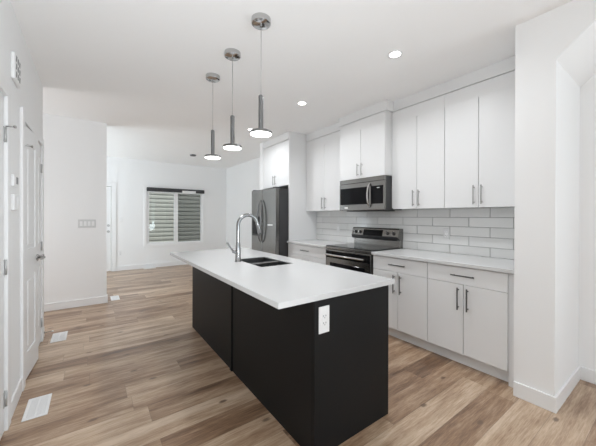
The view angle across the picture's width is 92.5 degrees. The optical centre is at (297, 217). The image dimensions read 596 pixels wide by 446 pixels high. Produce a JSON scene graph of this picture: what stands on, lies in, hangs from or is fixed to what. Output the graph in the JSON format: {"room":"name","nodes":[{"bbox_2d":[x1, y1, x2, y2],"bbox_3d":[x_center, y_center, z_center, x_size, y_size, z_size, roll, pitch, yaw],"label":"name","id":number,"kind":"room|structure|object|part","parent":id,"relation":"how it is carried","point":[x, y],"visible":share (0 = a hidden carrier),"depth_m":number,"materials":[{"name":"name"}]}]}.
{"room":"kitchen","nodes":[
{"label":"kitchen","id":0,"kind":"room"},
{"bbox_2d":[0,0,42,397],"bbox_3d":[-1.655,-0.053,1.457,0.120,2.690,3.900,0,0,-36],"label":"wall","id":1,"kind":"structure","parent":0,"point":[29,97],"depth_m":2.00,"materials":[{"name":"white paint"}]},
{"bbox_2d":[0,71,10,432],"bbox_3d":[-1.574,0.240,1.360,0.138,2.105,0.975,0,0,-36],"label":"trim","id":2,"kind":"structure","parent":1,"relation":"attached to","point":[5,88],"depth_m":1.73,"materials":[{"name":"white paint"}]},
{"bbox_2d":[0,93,16,439],"bbox_3d":[-1.526,0.284,1.413,0.101,1.993,0.809,0,0,-36],"label":"door","id":3,"kind":"structure","parent":1,"relation":"in","point":[3,130],"depth_m":1.68,"materials":[{"name":"white paint"}]},
{"bbox_2d":[11,174,17,187],"bbox_3d":[-1.861,-0.238,1.869,0.028,0.075,0.120,0,0,-36],"label":"thermostat","id":4,"kind":"object","parent":1,"relation":"attached to","point":[14,179],"visible":0.8,"depth_m":1.83,"materials":[{"name":"white plastic"}]},
{"bbox_2d":[11,194,18,210],"bbox_3d":[-1.859,-0.098,1.870,0.032,0.105,0.150,0,0,-36],"label":"controller","id":5,"kind":"object","parent":1,"relation":"attached to","point":[14,198],"visible":0.87,"depth_m":1.84,"materials":[{"name":"white plastic"}]},
{"bbox_2d":[11,51,20,88],"bbox_3d":[-1.916,-0.998,1.942,0.024,0.175,0.200,0,0,-36],"label":"door chime","id":6,"kind":"object","parent":1,"relation":"attached to","point":[15,64],"visible":1,"depth_m":1.89,"materials":[{"name":"white plastic"}]},
{"bbox_2d":[20,107,43,390],"bbox_3d":[-2.413,0.234,2.523,0.138,2.105,1.115,0,0,-36],"label":"trim","id":7,"kind":"structure","parent":1,"relation":"attached to","point":[25,119],"depth_m":2.12,"materials":[{"name":"white paint"}]},
{"bbox_2d":[25,126,45,378],"bbox_3d":[-2.200,0.279,2.374,0.101,1.993,0.496,0,0,-32],"label":"door","id":8,"kind":"structure","parent":1,"relation":"in","point":[32,256],"depth_m":2.39,"materials":[{"name":"white paint"}]},
{"bbox_3d":[-2.262,0.355,2.508,0.065,0.056,0.139,0,0,-32],"label":"handle","id":9,"kind":"part","parent":8,"relation":"part of","materials":[{"name":"silver metal"}]},
{"bbox_2d":[38,144,43,346],"bbox_3d":[-2.504,0.277,2.768,0.101,1.993,0.482,0,0,-36],"label":"door","id":10,"kind":"structure","parent":1,"relation":"in","point":[40,166],"depth_m":2.85,"materials":[{"name":"white paint"}]},
{"bbox_2d":[43,113,106,303],"bbox_3d":[-3.871,-0.065,3.638,2.378,2.690,0.120,0,0,-36],"label":"wall","id":11,"kind":"structure","parent":0,"point":[75,150],"depth_m":4.06,"materials":[{"name":"white paint"}]},
{"bbox_2d":[44,295,107,311],"bbox_3d":[-3.865,1.227,3.640,2.391,0.105,0.133,0,0,-36],"label":"baseboard","id":12,"kind":"structure","parent":11,"relation":"attached to","point":[103,299],"depth_m":4.06,"materials":[{"name":"white paint"}]},
{"bbox_2d":[78,219,95,227],"bbox_3d":[-3.060,0.089,4.143,0.198,0.118,0.010,0,0,-36],"label":"light switch","id":13,"kind":"object","parent":11,"relation":"attached to","point":[86,223],"visible":1,"depth_m":4.14,"materials":[{"name":"grey plastic"}]},
{"bbox_2d":[107,156,225,270],"bbox_3d":[-4.316,-0.076,6.824,5.624,2.690,0.120,0,0,-36],"label":"wall","id":14,"kind":"structure","parent":0,"point":[131,176],"depth_m":7.22,"materials":[{"name":"white paint"}]},
{"bbox_2d":[107,187,110,270],"bbox_3d":[-4.746,0.269,6.433,0.888,1.980,0.114,0,0,-36],"label":"door","id":15,"kind":"structure","parent":14,"relation":"in","point":[108,188],"depth_m":6.68,"materials":[{"name":"white paint"}]},
{"bbox_2d":[107,182,115,270],"bbox_3d":[-4.746,0.219,6.430,1.105,2.100,0.018,0,0,-36],"label":"trim","id":16,"kind":"structure","parent":14,"relation":"attached to","point":[112,184],"depth_m":6.71,"materials":[{"name":"white paint"}]},
{"bbox_2d":[117,261,186,270],"bbox_3d":[-4.280,1.217,6.774,5.384,0.105,0.013,0,0,-36],"label":"baseboard","id":17,"kind":"structure","parent":14,"relation":"attached to","point":[130,267],"depth_m":7.18,"materials":[{"name":"white paint"}]},
{"bbox_2d":[147,191,201,243],"bbox_3d":[-3.250,-0.008,7.583,1.370,1.375,0.078,0,0,-36],"label":"window","id":18,"kind":"structure","parent":14,"relation":"in","point":[175,194],"depth_m":7.55,"materials":[{"name":"white plastic"}]},
{"bbox_3d":[-3.523,-0.008,7.361,0.603,1.311,0.038,0,0,-36],"label":"sliding sash","id":19,"kind":"part","parent":18,"relation":"part of","materials":[{"name":"white plastic"}]},
{"bbox_2d":[147,187,203,194],"bbox_3d":[-3.175,-0.690,7.496,1.420,0.120,0.086,0,0,-36],"label":"roller blind","id":20,"kind":"object","parent":18,"relation":"attached to","point":[149,189],"visible":1,"depth_m":7.44,"materials":[{"name":"grey"}]},
{"bbox_3d":[-3.180,-0.643,7.503,1.380,0.025,0.015,0,0,-36],"label":"rail","id":21,"kind":"part","parent":20,"relation":"part of","materials":[{"name":"white plastic"}]},
{"bbox_2d":[144,187,204,247],"bbox_3d":[-3.220,-0.008,7.541,1.510,1.515,0.040,0,0,-36],"label":"trim","id":22,"kind":"structure","parent":14,"relation":"attached to","point":[145,188],"depth_m":7.32,"materials":[{"name":"white paint"}]},
{"bbox_2d":[260,143,262,189],"bbox_3d":[-0.461,-0.063,5.583,0.584,2.690,0.125,0,0,-36],"label":"wall","id":23,"kind":"structure","parent":0,"point":[261,144],"depth_m":5.40,"materials":[{"name":"white paint"}]},
{"bbox_2d":[10,0,571,168],"bbox_3d":[-0.182,-1.444,1.095,5.624,0.100,14.240,0,0,-36],"label":"ceiling","id":24,"kind":"structure","parent":0,"point":[139,68],"depth_m":2.49,"materials":[{"name":"white paint"}]},
{"bbox_2d":[204,73,220,159],"bbox_3d":[-0.844,-0.993,2.828,0.158,0.814,0.158,0,0,-36],"label":"pendant light","id":25,"kind":"object","parent":24,"relation":"hanging from","point":[211,77],"visible":1,"depth_m":2.81,"materials":[{"name":"silver metal"}]},
{"bbox_2d":[205,156,219,159],"bbox_3d":[-0.845,-0.591,2.829,0.149,0.011,0.149,0,0,-36],"label":"diffuser","id":26,"kind":"object","parent":25,"relation":"attached to","point":[207,157],"depth_m":2.79,"materials":[{"name":"white plastic"}]},
{"bbox_2d":[223,48,241,150],"bbox_3d":[-0.557,-0.991,2.425,0.158,0.814,0.158,0,0,-36],"label":"pendant light","id":27,"kind":"object","parent":24,"relation":"hanging from","point":[232,54],"visible":1,"depth_m":2.41,"materials":[{"name":"silver metal"}]},
{"bbox_2d":[223,146,240,150],"bbox_3d":[-0.557,-0.589,2.426,0.149,0.011,0.149,0,0,-36],"label":"diffuser","id":28,"kind":"object","parent":27,"relation":"attached to","point":[234,148],"depth_m":2.41,"materials":[{"name":"white"}]},
{"bbox_3d":[-0.556,-1.109,2.425,0.004,0.500,0.004,0,0,-36],"label":"cord","id":29,"kind":"part","parent":27,"relation":"part of","materials":[{"name":"silver metal"}]},
{"bbox_2d":[250,12,271,137],"bbox_3d":[-0.261,-0.989,2.013,0.158,0.814,0.158,0,0,-36],"label":"pendant light","id":30,"kind":"object","parent":24,"relation":"hanging from","point":[260,21],"visible":1,"depth_m":2.00,"materials":[{"name":"silver metal"}]},
{"bbox_2d":[250,131,270,137],"bbox_3d":[-0.262,-0.587,2.014,0.149,0.011,0.149,0,0,-36],"label":"diffuser","id":31,"kind":"object","parent":30,"relation":"attached to","point":[262,134],"depth_m":1.99,"materials":[{"name":"white"}]},
{"bbox_2d":[297,101,306,104],"bbox_3d":[0.049,-1.397,3.495,0.124,0.005,0.124,0,0,-36],"label":"recessed light","id":32,"kind":"object","parent":24,"relation":"in","point":[299,102],"visible":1,"depth_m":3.50,"materials":[{"name":"white plastic"}]},
{"bbox_2d":[387,50,402,57],"bbox_3d":[0.829,-1.392,2.438,0.124,0.005,0.124,0,0,-36],"label":"recessed light","id":33,"kind":"object","parent":24,"relation":"in","point":[396,53],"visible":1,"depth_m":2.44,"materials":[{"name":"white plastic"}]},
{"bbox_2d":[390,52,400,56],"bbox_3d":[0.829,-1.393,2.438,0.089,0.003,0.089,0,0,-36],"label":"diffuser","id":34,"kind":"object","parent":33,"relation":"attached to","point":[392,54],"depth_m":2.44,"materials":[{"name":"white plastic"}]},
{"bbox_2d":[0,264,595,445],"bbox_3d":[-0.189,1.346,1.103,5.624,0.100,14.240,0,0,-36],"label":"floor","id":35,"kind":"structure","parent":0,"point":[134,369],"depth_m":2.07,"materials":[{"name":"wood"}]},
{"bbox_2d":[21,393,51,421],"bbox_3d":[-1.770,1.287,1.942,0.126,0.006,0.270,0,0,-36],"label":"floor vent","id":36,"kind":"object","parent":35,"relation":"in","point":[36,407],"visible":1,"depth_m":1.93,"materials":[{"name":"white plastic"}]},
{"bbox_2d":[50,331,67,342],"bbox_3d":[-2.562,1.282,3.065,0.129,0.006,0.280,0,0,-36],"label":"floor vent","id":37,"kind":"object","parent":35,"relation":"in","point":[61,336],"visible":1,"depth_m":3.04,"materials":[{"name":"white plastic"}]},
{"bbox_2d":[110,295,119,300],"bbox_3d":[-2.900,1.276,4.524,0.116,0.006,0.280,0,0,-36],"label":"floor vent","id":38,"kind":"object","parent":35,"relation":"in","point":[113,298],"visible":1,"depth_m":4.49,"materials":[{"name":"white plastic"}]},
{"bbox_2d":[252,187,288,256],"bbox_3d":[-0.332,0.396,5.067,0.811,1.776,0.840,0,0,-36],"label":"refrigerator","id":39,"kind":"object","parent":35,"relation":"on","point":[269,206],"visible":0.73,"depth_m":4.66,"materials":[{"name":"grey metal"}]},
{"bbox_3d":[-0.706,0.372,5.073,0.070,1.702,0.392,0,0,-36],"label":"door","id":40,"kind":"part","parent":39,"relation":"part of","materials":[{"name":"silver metal"}]},
{"bbox_3d":[-0.673,0.064,4.910,0.083,0.728,0.030,0,0,-3],"label":"handle","id":41,"kind":"part","parent":39,"relation":"part of","materials":[{"name":"silver metal"}]},
{"bbox_3d":[-0.617,0.064,4.831,0.030,0.728,0.083,0,0,21],"label":"handle","id":42,"kind":"part","parent":39,"relation":"part of","materials":[{"name":"silver metal"}]},
{"bbox_3d":[-0.459,0.374,4.730,0.070,1.702,0.442,0,0,-36],"label":"door","id":43,"kind":"part","parent":39,"relation":"part of","materials":[{"name":"silver metal"}]},
{"bbox_2d":[192,266,388,445],"bbox_3d":[-0.311,0.862,2.625,0.676,0.859,2.265,0,0,-36],"label":"kitchen island","id":44,"kind":"object","parent":35,"relation":"on","point":[324,389],"visible":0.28,"depth_m":1.76,"materials":[{"name":"black laminate"}]},
{"bbox_3d":[-0.978,0.858,3.529,0.630,0.859,0.018,0,0,-36],"label":"panel","id":45,"kind":"part","parent":44,"relation":"part of","materials":[{"name":"black laminate"}]},
{"bbox_3d":[-0.893,0.860,2.887,0.018,0.859,1.122,0,0,-36],"label":"panel","id":46,"kind":"part","parent":44,"relation":"part of","materials":[{"name":"black laminate"}]},
{"bbox_3d":[-0.230,0.864,1.968,0.018,0.859,1.068,0,0,-36],"label":"panel","id":47,"kind":"part","parent":44,"relation":"part of","materials":[{"name":"black laminate"}]},
{"bbox_2d":[170,248,394,308],"bbox_3d":[-0.410,0.416,2.559,0.900,0.030,2.333,0,0,-36],"label":"island countertop","id":48,"kind":"structure","parent":44,"relation":"on","point":[299,282],"depth_m":1.95,"materials":[{"name":"white stone"}]},
{"bbox_2d":[226,213,261,261],"bbox_3d":[-0.491,0.181,2.631,0.357,0.439,0.060,0,0,-36],"label":"faucet","id":49,"kind":"object","parent":48,"relation":"on","point":[237,251],"visible":1,"depth_m":2.58,"materials":[{"name":"silver metal"}]},
{"bbox_3d":[-0.596,0.274,2.555,0.098,0.111,0.028,0,0,-36],"label":"lever","id":50,"kind":"part","parent":49,"relation":"part of","materials":[{"name":"silver metal"}]},
{"bbox_2d":[241,257,290,266],"bbox_3d":[-0.322,0.519,2.622,0.309,0.224,0.529,0,0,-36],"label":"sink","id":51,"kind":"object","parent":48,"relation":"in","point":[260,261],"visible":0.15,"depth_m":2.68,"materials":[{"name":"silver metal"}]},
{"bbox_3d":[-0.398,0.519,2.727,0.309,0.224,0.268,0,0,-36],"label":"bowl","id":52,"kind":"part","parent":51,"relation":"part of","materials":[{"name":"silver metal"}]},
{"bbox_3d":[-0.238,0.520,2.506,0.309,0.224,0.243,0,0,-36],"label":"bowl","id":53,"kind":"part","parent":51,"relation":"part of","materials":[{"name":"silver metal"}]},
{"bbox_2d":[319,305,328,333],"bbox_3d":[0.142,0.554,1.548,0.074,0.145,0.009,0,0,-36],"label":"power outlet","id":54,"kind":"object","parent":44,"relation":"attached to","point":[324,310],"visible":1,"depth_m":1.54,"materials":[{"name":"white plastic"}]},
{"bbox_2d":[322,313,326,326],"bbox_3d":[0.144,0.554,1.545,0.033,0.067,0.003,0,0,-36],"label":"receptacle","id":55,"kind":"object","parent":54,"relation":"attached to","point":[324,315],"depth_m":1.54,"materials":[{"name":"grey plastic"}]},
{"bbox_3d":[0.336,0.866,1.706,0.630,0.859,0.018,0,0,-36],"label":"panel","id":56,"kind":"part","parent":44,"relation":"part of","materials":[{"name":"black laminate"}]},
{"bbox_2d":[288,131,316,252],"bbox_3d":[0.086,-0.059,4.823,0.582,2.689,0.018,0,0,-36],"label":"panel","id":57,"kind":"object","parent":35,"relation":"on","point":[301,222],"visible":0.5,"depth_m":4.75,"materials":[{"name":"white laminate"}]},
{"bbox_2d":[288,243,326,264],"bbox_3d":[0.341,0.852,4.423,0.636,0.872,0.933,0,0,-36],"label":"base cabinet","id":58,"kind":"object","parent":35,"relation":"on","point":[302,252],"visible":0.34,"depth_m":4.22,"materials":[{"name":"white laminate"}]},
{"bbox_3d":[0.120,0.723,4.263,0.020,0.301,0.928,0,0,-36],"label":"drawer","id":59,"kind":"part","parent":58,"relation":"part of","materials":[{"name":"white laminate"}]},
{"bbox_2d":[287,239,347,247],"bbox_3d":[0.347,0.398,4.423,0.627,0.031,0.937,0,0,-36],"label":"countertop","id":60,"kind":"structure","parent":58,"relation":"on","point":[314,242],"depth_m":4.36,"materials":[{"name":"grey stone"}]},
{"bbox_2d":[325,227,402,274],"bbox_3d":[0.817,0.716,3.703,0.684,1.150,0.775,0,0,-36],"label":"stove","id":61,"kind":"object","parent":35,"relation":"on","point":[356,256],"visible":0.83,"depth_m":3.62,"materials":[{"name":"grey metal"}]},
{"bbox_3d":[0.568,0.486,3.522,0.068,0.023,0.651,0,0,-36],"label":"handle","id":62,"kind":"part","parent":61,"relation":"part of","materials":[{"name":"silver metal"}]},
{"bbox_3d":[0.613,0.729,3.556,0.042,0.613,0.765,0,0,-36],"label":"oven door","id":63,"kind":"part","parent":61,"relation":"part of","materials":[{"name":"black metal"}]},
{"bbox_3d":[0.616,0.401,3.556,0.050,0.036,0.771,0,0,-36],"label":"trim","id":64,"kind":"part","parent":61,"relation":"part of","materials":[{"name":"black metal"}]},
{"bbox_2d":[326,243,398,251],"bbox_3d":[0.821,0.385,3.705,0.533,0.020,0.767,0,0,-36],"label":"cooktop","id":65,"kind":"object","parent":61,"relation":"in","point":[349,247],"depth_m":3.64,"materials":[{"name":"black glass"}]},
{"bbox_2d":[373,255,430,350],"bbox_3d":[1.267,0.858,3.139,0.636,0.872,0.648,0,0,-36],"label":"base cabinet","id":66,"kind":"object","parent":35,"relation":"on","point":[408,297],"visible":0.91,"depth_m":2.89,"materials":[{"name":"white laminate"}]},
{"bbox_3d":[0.952,0.877,3.111,0.020,0.598,0.319,0,0,-36],"label":"door","id":67,"kind":"part","parent":66,"relation":"part of","materials":[{"name":"white laminate"}]},
{"bbox_3d":[1.047,0.501,2.978,0.020,0.147,0.643,0,0,-36],"label":"drawer","id":68,"kind":"part","parent":66,"relation":"part of","materials":[{"name":"white laminate"}]},
{"bbox_3d":[1.141,0.878,2.848,0.020,0.598,0.319,0,0,-36],"label":"door","id":69,"kind":"part","parent":66,"relation":"part of","materials":[{"name":"white laminate"}]},
{"bbox_2d":[428,262,513,387],"bbox_3d":[1.665,0.860,2.588,0.636,0.872,0.711,0,0,-36],"label":"base cabinet","id":70,"kind":"object","parent":35,"relation":"on","point":[468,308],"depth_m":2.39,"materials":[{"name":"white laminate"}]},
{"bbox_2d":[371,248,513,273],"bbox_3d":[1.479,0.406,2.853,0.627,0.031,1.362,0,0,-36],"label":"countertop","id":71,"kind":"structure","parent":70,"relation":"on","point":[461,260],"depth_m":2.71,"materials":[{"name":"grey stone"}]},
{"bbox_3d":[1.331,0.879,2.586,0.020,0.598,0.318,0,0,-36],"label":"door","id":72,"kind":"part","parent":70,"relation":"part of","materials":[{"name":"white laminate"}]},
{"bbox_3d":[1.381,0.701,2.469,0.036,0.190,0.012,0,0,-36],"label":"handle","id":73,"kind":"part","parent":70,"relation":"part of","materials":[{"name":"grey metal"}]},
{"bbox_3d":[1.403,0.501,2.437,0.036,0.012,0.190,0,0,-36],"label":"handle","id":74,"kind":"part","parent":70,"relation":"part of","materials":[{"name":"grey metal"}]},
{"bbox_3d":[1.426,0.504,2.453,0.020,0.147,0.642,0,0,-36],"label":"drawer","id":75,"kind":"part","parent":70,"relation":"part of","materials":[{"name":"white laminate"}]},
{"bbox_3d":[1.520,0.881,2.323,0.020,0.598,0.318,0,0,-36],"label":"door","id":76,"kind":"part","parent":70,"relation":"part of","materials":[{"name":"white laminate"}]},
{"bbox_3d":[1.656,0.861,2.182,0.040,0.872,0.063,0,0,-36],"label":"filler panel","id":77,"kind":"part","parent":70,"relation":"part of","materials":[{"name":"white wood"}]},
{"bbox_2d":[226,74,595,370],"bbox_3d":[2.046,-0.048,2.709,0.120,2.690,14.000,0,0,-36],"label":"wall","id":78,"kind":"structure","parent":0,"point":[242,179],"depth_m":2.28,"materials":[{"name":"white paint"}]},
{"bbox_2d":[263,139,288,188],"bbox_3d":[-0.182,-0.908,5.169,0.613,0.748,0.860,0,0,-36],"label":"upper cabinet","id":79,"kind":"object","parent":78,"relation":"attached to","point":[275,157],"visible":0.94,"depth_m":4.97,"materials":[{"name":"white laminate"}]},
{"bbox_3d":[-0.520,-0.861,5.190,0.019,0.652,0.425,0,0,-36],"label":"door","id":80,"kind":"part","parent":79,"relation":"part of","materials":[{"name":"white laminate"}]},
{"bbox_2d":[263,132,288,148],"bbox_3d":[-0.166,-1.345,5.179,0.574,0.119,0.861,0,0,-36],"label":"trim","id":81,"kind":"structure","parent":79,"relation":"attached to","point":[285,136],"depth_m":4.98,"materials":[{"name":"white laminate"}]},
{"bbox_3d":[-0.269,-0.859,4.842,0.019,0.652,0.425,0,0,-36],"label":"door","id":82,"kind":"part","parent":79,"relation":"part of","materials":[{"name":"white laminate"}]},
{"bbox_2d":[306,131,339,210],"bbox_3d":[0.492,-0.691,4.525,0.273,1.174,0.933,0,0,-36],"label":"upper cabinet","id":83,"kind":"object","parent":78,"relation":"attached to","point":[322,153],"visible":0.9,"depth_m":4.48,"materials":[{"name":"white laminate"}]},
{"bbox_3d":[0.281,-0.624,4.661,0.019,1.038,0.461,0,0,-36],"label":"door","id":84,"kind":"part","parent":83,"relation":"part of","materials":[{"name":"white laminate"}]},
{"bbox_2d":[306,122,339,141],"bbox_3d":[0.501,-1.342,4.545,0.234,0.119,0.908,0,0,-36],"label":"trim","id":85,"kind":"structure","parent":83,"relation":"attached to","point":[333,128],"depth_m":4.49,"materials":[{"name":"white laminate"}]},
{"bbox_3d":[0.554,-0.623,4.282,0.019,1.038,0.461,0,0,-36],"label":"door","id":86,"kind":"part","parent":83,"relation":"part of","materials":[{"name":"white laminate"}]},
{"bbox_2d":[340,111,391,180],"bbox_3d":[0.941,-0.892,3.800,0.392,0.766,0.761,0,0,-36],"label":"upper cabinet","id":87,"kind":"object","parent":78,"relation":"attached to","point":[366,143],"visible":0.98,"depth_m":3.61,"materials":[{"name":"white laminate"}]},
{"bbox_3d":[0.708,-0.825,3.866,0.019,0.630,0.375,0,0,-36],"label":"door","id":88,"kind":"part","parent":87,"relation":"part of","materials":[{"name":"white laminate"}]},
{"bbox_2d":[339,99,392,126],"bbox_3d":[0.958,-1.339,3.810,0.353,0.119,0.815,0,0,-36],"label":"trim","id":89,"kind":"structure","parent":87,"relation":"attached to","point":[386,105],"depth_m":3.62,"materials":[{"name":"white laminate"}]},
{"bbox_2d":[340,175,401,211],"bbox_3d":[0.923,-0.293,3.789,0.411,0.427,0.759,0,0,-36],"label":"microwave","id":90,"kind":"object","parent":87,"relation":"attached to","point":[369,194],"visible":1,"depth_m":3.61,"materials":[{"name":"grey metal"}]},
{"bbox_3d":[0.820,-0.271,3.716,0.034,0.355,0.759,0,0,-36],"label":"door","id":91,"kind":"part","parent":90,"relation":"part of","materials":[{"name":"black metal"}]},
{"bbox_3d":[0.876,-0.276,3.559,0.065,0.304,0.023,0,0,-36],"label":"handle","id":92,"kind":"part","parent":90,"relation":"part of","materials":[{"name":"silver metal"}]},
{"bbox_3d":[0.965,-0.279,3.489,0.008,0.222,0.187,0,0,-36],"label":"control panel","id":93,"kind":"part","parent":90,"relation":"part of","materials":[{"name":"black glass"}]},
{"bbox_3d":[0.930,-0.823,3.558,0.019,0.630,0.375,0,0,-36],"label":"door","id":94,"kind":"part","parent":87,"relation":"part of","materials":[{"name":"white laminate"}]},
{"bbox_2d":[392,113,392,207],"bbox_3d":[1.242,-0.692,3.530,0.220,1.164,0.025,0,0,-36],"label":"filler panel","id":95,"kind":"object","parent":87,"relation":"attached to","point":[392,113],"visible":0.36,"depth_m":3.47,"materials":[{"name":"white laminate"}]},
{"bbox_2d":[316,207,514,258],"bbox_3d":[1.226,0.143,3.732,0.011,0.485,3.085,0,0,-36],"label":"tile backsplash","id":96,"kind":"structure","parent":78,"relation":"attached to","point":[487,232],"depth_m":3.20,"materials":[{"name":"grey tile"}]},
{"bbox_2d":[443,229,449,238],"bbox_3d":[1.636,0.182,3.146,0.009,0.116,0.072,0,0,-36],"label":"power outlet","id":97,"kind":"object","parent":96,"relation":"attached to","point":[446,232],"visible":1,"depth_m":3.14,"materials":[{"name":"white plastic"}]},
{"bbox_2d":[393,95,444,208],"bbox_3d":[1.410,-0.685,3.252,0.273,1.174,0.619,0,0,-36],"label":"upper cabinet","id":98,"kind":"object","parent":78,"relation":"attached to","point":[418,129],"visible":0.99,"depth_m":3.17,"materials":[{"name":"white laminate"}]},
{"bbox_3d":[1.245,-0.618,3.325,0.019,1.038,0.304,0,0,-36],"label":"door","id":99,"kind":"part","parent":98,"relation":"part of","materials":[{"name":"white laminate"}]},
{"bbox_3d":[1.426,-0.617,3.074,0.019,1.038,0.304,0,0,-36],"label":"door","id":100,"kind":"part","parent":98,"relation":"part of","materials":[{"name":"white laminate"}]},
{"bbox_2d":[444,70,514,207],"bbox_3d":[1.777,-0.683,2.742,0.273,1.174,0.638,0,0,-36],"label":"upper cabinet","id":101,"kind":"object","parent":78,"relation":"attached to","point":[479,117],"visible":0.91,"depth_m":2.65,"materials":[{"name":"white laminate"}]},
{"bbox_2d":[393,56,514,111],"bbox_3d":[1.643,-1.335,2.961,0.234,0.119,1.359,0,0,-36],"label":"trim","id":102,"kind":"structure","parent":101,"relation":"attached to","point":[507,65],"depth_m":2.82,"materials":[{"name":"white laminate"}]},
{"bbox_3d":[1.610,-0.616,2.819,0.019,1.038,0.314,0,0,-36],"label":"door","id":103,"kind":"part","parent":101,"relation":"part of","materials":[{"name":"white laminate"}]},
{"bbox_3d":[1.660,-0.214,2.702,0.036,0.180,0.012,0,0,-36],"label":"handle","id":104,"kind":"part","parent":101,"relation":"part of","materials":[{"name":"silver metal"}]},
{"bbox_3d":[1.700,-0.214,2.647,0.036,0.180,0.012,0,0,-36],"label":"handle","id":105,"kind":"part","parent":101,"relation":"part of","materials":[{"name":"silver metal"}]},
{"bbox_3d":[1.796,-0.614,2.560,0.019,1.038,0.314,0,0,-36],"label":"door","id":106,"kind":"part","parent":101,"relation":"part of","materials":[{"name":"white laminate"}]},
{"bbox_2d":[581,366,595,384],"bbox_3d":[1.993,1.244,2.668,0.013,0.105,13.987,0,0,-36],"label":"baseboard","id":107,"kind":"structure","parent":78,"relation":"attached to","point":[588,375],"depth_m":2.25,"materials":[{"name":"white paint"}]},
{"bbox_2d":[514,8,579,396],"bbox_3d":[1.923,-0.047,2.191,0.685,2.690,0.226,0,0,-36],"label":"wall","id":108,"kind":"structure","parent":0,"point":[547,98],"depth_m":2.00,"materials":[{"name":"white paint"}]},
{"bbox_2d":[513,366,580,413],"bbox_3d":[1.919,1.246,2.186,0.698,0.105,0.239,0,0,-36],"label":"baseboard","id":109,"kind":"structure","parent":108,"relation":"attached to","point":[548,402],"depth_m":2.00,"materials":[{"name":"white paint"}]},
{"bbox_2d":[556,0,595,86],"bbox_3d":[2.107,-1.218,1.937,0.685,0.345,0.392,0,0,-36],"label":"ceiling","id":110,"kind":"structure","parent":0,"point":[575,19],"depth_m":1.87,"materials":[{"name":"white paint"}]},
{"bbox_3d":[-4.932,1.473,8.546,14.000,0.180,3.380,0,0,-36],"label":"ground","id":111,"kind":"structure","parent":0,"visible":0},
{"bbox_2d":[149,192,199,241],"bbox_3d":[-5.506,-0.438,9.343,10.200,5.394,1.400,0,0,-36],"label":"house","id":112,"kind":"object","parent":111,"relation":"on","point":[161,205],"visible":0.02,"depth_m":9.74,"materials":[{"name":"paint"}]},
{"bbox_3d":[-2.359,-0.056,1.689,0.750,2.690,2.700,0,0,-36],"label":"wall","id":113,"kind":"structure","parent":0,"visible":0},
{"bbox_2d":[11,326,44,418],"bbox_3d":[-2.878,1.235,2.010,1.483,0.105,1.608,0,0,-36],"label":"baseboard","id":114,"kind":"structure","parent":113,"relation":"attached to","point":[17,393],"depth_m":1.94,"materials":[{"name":"white paint"}]}
]}

